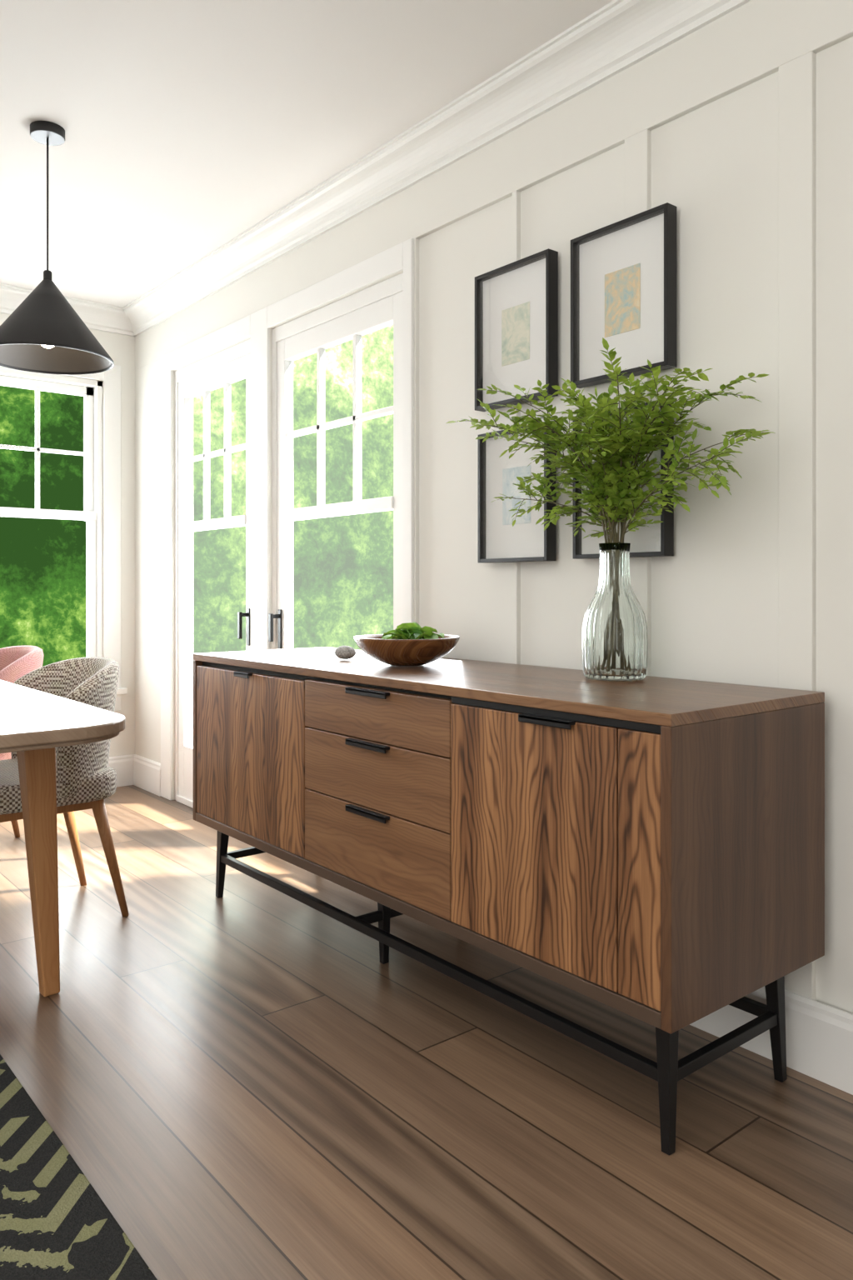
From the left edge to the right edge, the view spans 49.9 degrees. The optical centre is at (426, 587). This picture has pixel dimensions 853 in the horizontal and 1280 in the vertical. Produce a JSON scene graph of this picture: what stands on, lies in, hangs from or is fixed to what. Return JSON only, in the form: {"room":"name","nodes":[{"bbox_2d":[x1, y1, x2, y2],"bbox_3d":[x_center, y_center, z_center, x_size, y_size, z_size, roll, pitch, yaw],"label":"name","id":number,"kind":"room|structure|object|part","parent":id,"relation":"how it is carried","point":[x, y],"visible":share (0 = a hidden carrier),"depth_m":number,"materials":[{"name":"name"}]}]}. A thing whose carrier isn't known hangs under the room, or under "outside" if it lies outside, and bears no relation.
{"room":"dining room","nodes":[
{"label":"dining room","id":0,"kind":"room"},
{"bbox_2d":[0,312,134,756],"bbox_3d":[-3.401,-0.200,3.452,4.716,2.500,0.100,0,0,-39],"label":"wall","id":1,"kind":"structure","parent":0,"point":[121,348],"depth_m":4.87,"materials":[{"name":"white paint"}]},
{"bbox_2d":[0,366,102,657],"bbox_3d":[-2.145,-0.275,4.486,1.091,1.610,0.090,0,0,-39],"label":"window","id":2,"kind":"structure","parent":1,"relation":"in","point":[91,390],"depth_m":4.78,"materials":[{"name":"white paint"}]},
{"bbox_2d":[0,0,613,307],"bbox_3d":[-1.252,-1.510,0.897,4.800,0.120,6.776,0,0,-39],"label":"ceiling","id":3,"kind":"structure","parent":0,"point":[187,125],"depth_m":2.72,"materials":[{"name":"white paint"}]},
{"bbox_2d":[0,120,114,374],"bbox_3d":[-1.198,-1.084,2.897,0.398,0.732,0.398,0,0,-39],"label":"pendant lamp","id":4,"kind":"object","parent":3,"relation":"hanging from","point":[44,334],"visible":1,"depth_m":2.86,"materials":[{"name":"black metal"}]},
{"bbox_3d":[-1.198,-0.849,2.897,0.056,0.183,0.056,0,0,-39],"label":"bulb","id":5,"kind":"part","parent":4,"relation":"part of","materials":[{"name":"white glass"}]},
{"bbox_3d":[-1.198,-0.844,2.897,0.398,0.252,0.398,0,0,-39],"label":"lamp shade","id":6,"kind":"part","parent":4,"relation":"part of","materials":[{"name":"black metal"}]},
{"bbox_2d":[0,785,852,1279],"bbox_3d":[-1.252,1.110,0.897,4.800,0.120,6.776,0,0,-39],"label":"floor","id":7,"kind":"structure","parent":0,"point":[241,1078],"depth_m":1.87,"materials":[{"name":"brown wood"}]},
{"bbox_2d":[0,645,43,837],"bbox_3d":[-1.770,0.645,3.566,0.513,0.815,0.595,0,0,-39],"label":"chair","id":8,"kind":"object","parent":7,"relation":"on","point":[16,662],"visible":0.3,"depth_m":3.53,"materials":[{"name":"pink fabric"}]},
{"bbox_2d":[0,680,124,996],"bbox_3d":[-1.861,0.676,2.736,1.050,0.751,2.610,0,0,-39],"label":"dining table","id":9,"kind":"object","parent":7,"relation":"on","point":[33,723],"visible":1,"depth_m":2.34,"materials":[{"name":"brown wood"}]},
{"bbox_2d":[0,656,129,916],"bbox_3d":[-1.260,0.645,2.944,0.513,0.815,0.595,0,0,-39],"label":"chair","id":10,"kind":"object","parent":7,"relation":"on","point":[84,777],"visible":0.7,"depth_m":2.88,"materials":[{"name":"grey fabric"}]},
{"bbox_2d":[0,1054,157,1279],"bbox_3d":[-1.109,1.043,0.455,2.260,0.012,2.710,0,0,-39],"label":"area rug","id":11,"kind":"object","parent":7,"relation":"on","point":[54,1224],"visible":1,"depth_m":1.52,"materials":[{"name":"fabric"}]},
{"bbox_2d":[193,646,824,1154],"bbox_3d":[0.024,0.635,2.490,0.551,0.831,1.902,0,0,-39],"label":"sideboard","id":12,"kind":"object","parent":7,"relation":"on","point":[650,849],"visible":1,"depth_m":1.89,"materials":[{"name":"brown wood"}]},
{"bbox_2d":[335,645,355,659],"bbox_3d":[-0.249,0.198,2.790,0.059,0.042,0.074,0,0,-39],"label":"pebble","id":13,"kind":"object","parent":12,"relation":"on","point":[342,652],"visible":1,"depth_m":2.77,"materials":[{"name":"grey stone"}]},
{"bbox_2d":[354,621,459,665],"bbox_3d":[-0.056,0.159,2.592,0.300,0.120,0.300,0,0,-39],"label":"bowl","id":14,"kind":"object","parent":12,"relation":"on","point":[409,644],"visible":1,"depth_m":2.51,"materials":[{"name":"brown wood"}]},
{"bbox_2d":[446,337,775,680],"bbox_3d":[0.390,-0.154,2.146,0.373,0.745,0.849,0,0,-39],"label":"vase","id":15,"kind":"object","parent":12,"relation":"on","point":[615,627],"visible":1,"depth_m":2.15,"materials":[{"name":"clear glass"}]},
{"bbox_2d":[135,0,852,1000],"bbox_3d":[0.533,-0.152,2.362,0.018,2.405,6.576,0,0,-39],"label":"panelling","id":16,"kind":"object","parent":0,"point":[759,39],"depth_m":2.35,"materials":[{"name":"white paint"}]},
{"bbox_2d":[419,36,852,1014],"bbox_3d":[0.571,-0.200,2.393,0.084,2.500,6.776,0,0,-39],"label":"wall","id":17,"kind":"structure","parent":0,"point":[715,602],"depth_m":2.19,"materials":[{"name":"white paint"}]},
{"bbox_2d":[175,338,250,808],"bbox_3d":[-0.974,-0.010,4.232,0.131,2.120,0.810,0,0,-39],"label":"door","id":18,"kind":"structure","parent":17,"relation":"in","point":[231,365],"depth_m":4.47,"materials":[{"name":"white paint"}]},
{"bbox_2d":[65,238,414,799],"bbox_3d":[-1.345,-0.060,3.558,1.370,2.220,2.444,0,0,-39],"label":"trim","id":19,"kind":"structure","parent":17,"relation":"attached to","point":[399,257],"depth_m":3.85,"materials":[{"name":"white paint"}]},
{"bbox_3d":[-1.345,-0.060,3.558,1.370,2.220,2.444,0,0,-39],"label":"casing","id":20,"kind":"part","parent":19,"relation":"part of","materials":[{"name":"white paint"}]},
{"bbox_2d":[268,272,403,649],"bbox_3d":[-0.337,-0.010,3.455,0.131,2.120,0.910,0,0,-39],"label":"door","id":21,"kind":"structure","parent":17,"relation":"in","point":[379,306],"depth_m":3.50,"materials":[{"name":"white paint"}]},
{"bbox_2d":[0,0,751,336],"bbox_3d":[-1.252,-1.395,0.897,4.600,0.110,6.576,0,0,-39],"label":"crown molding","id":22,"kind":"structure","parent":17,"relation":"attached to","point":[621,34],"depth_m":2.87,"materials":[{"name":"white paint"}]},
{"bbox_2d":[108,754,852,1094],"bbox_3d":[-1.252,0.970,0.897,4.600,0.160,6.576,0,0,-39],"label":"baseboard","id":23,"kind":"structure","parent":17,"relation":"attached to","point":[819,1036],"depth_m":1.99,"materials":[{"name":"white paint"}]},
{"bbox_2d":[475,248,558,411],"bbox_3d":[0.255,-0.734,2.654,0.039,0.401,0.303,0,0,-39],"label":"picture frame","id":24,"kind":"object","parent":17,"relation":"attached to","point":[517,302],"visible":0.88,"depth_m":2.65,"materials":[{"name":"black"}]},
{"bbox_2d":[477,421,556,563],"bbox_3d":[0.258,-0.266,2.651,0.039,0.384,0.282,0,0,-39],"label":"picture frame","id":25,"kind":"object","parent":17,"relation":"attached to","point":[498,541],"visible":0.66,"depth_m":2.67,"materials":[{"name":"black"}]},
{"bbox_2d":[572,401,674,559],"bbox_3d":[0.500,-0.268,2.356,0.039,0.381,0.295,0,0,-39],"label":"picture frame","id":26,"kind":"object","parent":17,"relation":"attached to","point":[656,539],"visible":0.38,"depth_m":2.31,"materials":[{"name":"black"}]},
{"bbox_2d":[570,202,676,388],"bbox_3d":[0.500,-0.737,2.355,0.039,0.394,0.312,0,0,-39],"label":"picture frame","id":27,"kind":"object","parent":17,"relation":"attached to","point":[623,272],"visible":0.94,"depth_m":2.35,"materials":[{"name":"black"}]},
{"label":"outside","id":28,"kind":"structure","parent":0,"visible":0},
{"bbox_2d":[0,385,86,666],"bbox_3d":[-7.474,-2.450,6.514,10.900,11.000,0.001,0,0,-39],"label":"window glass","id":29,"kind":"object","parent":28,"point":[43,561],"depth_m":9.43,"materials":[{"name":"clear glass"}]},
{"bbox_2d":[193,325,393,653],"bbox_3d":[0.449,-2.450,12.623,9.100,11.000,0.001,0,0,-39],"label":"door glass","id":30,"kind":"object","parent":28,"point":[343,565],"depth_m":11.16,"materials":[{"name":"clear glass"}]}
]}

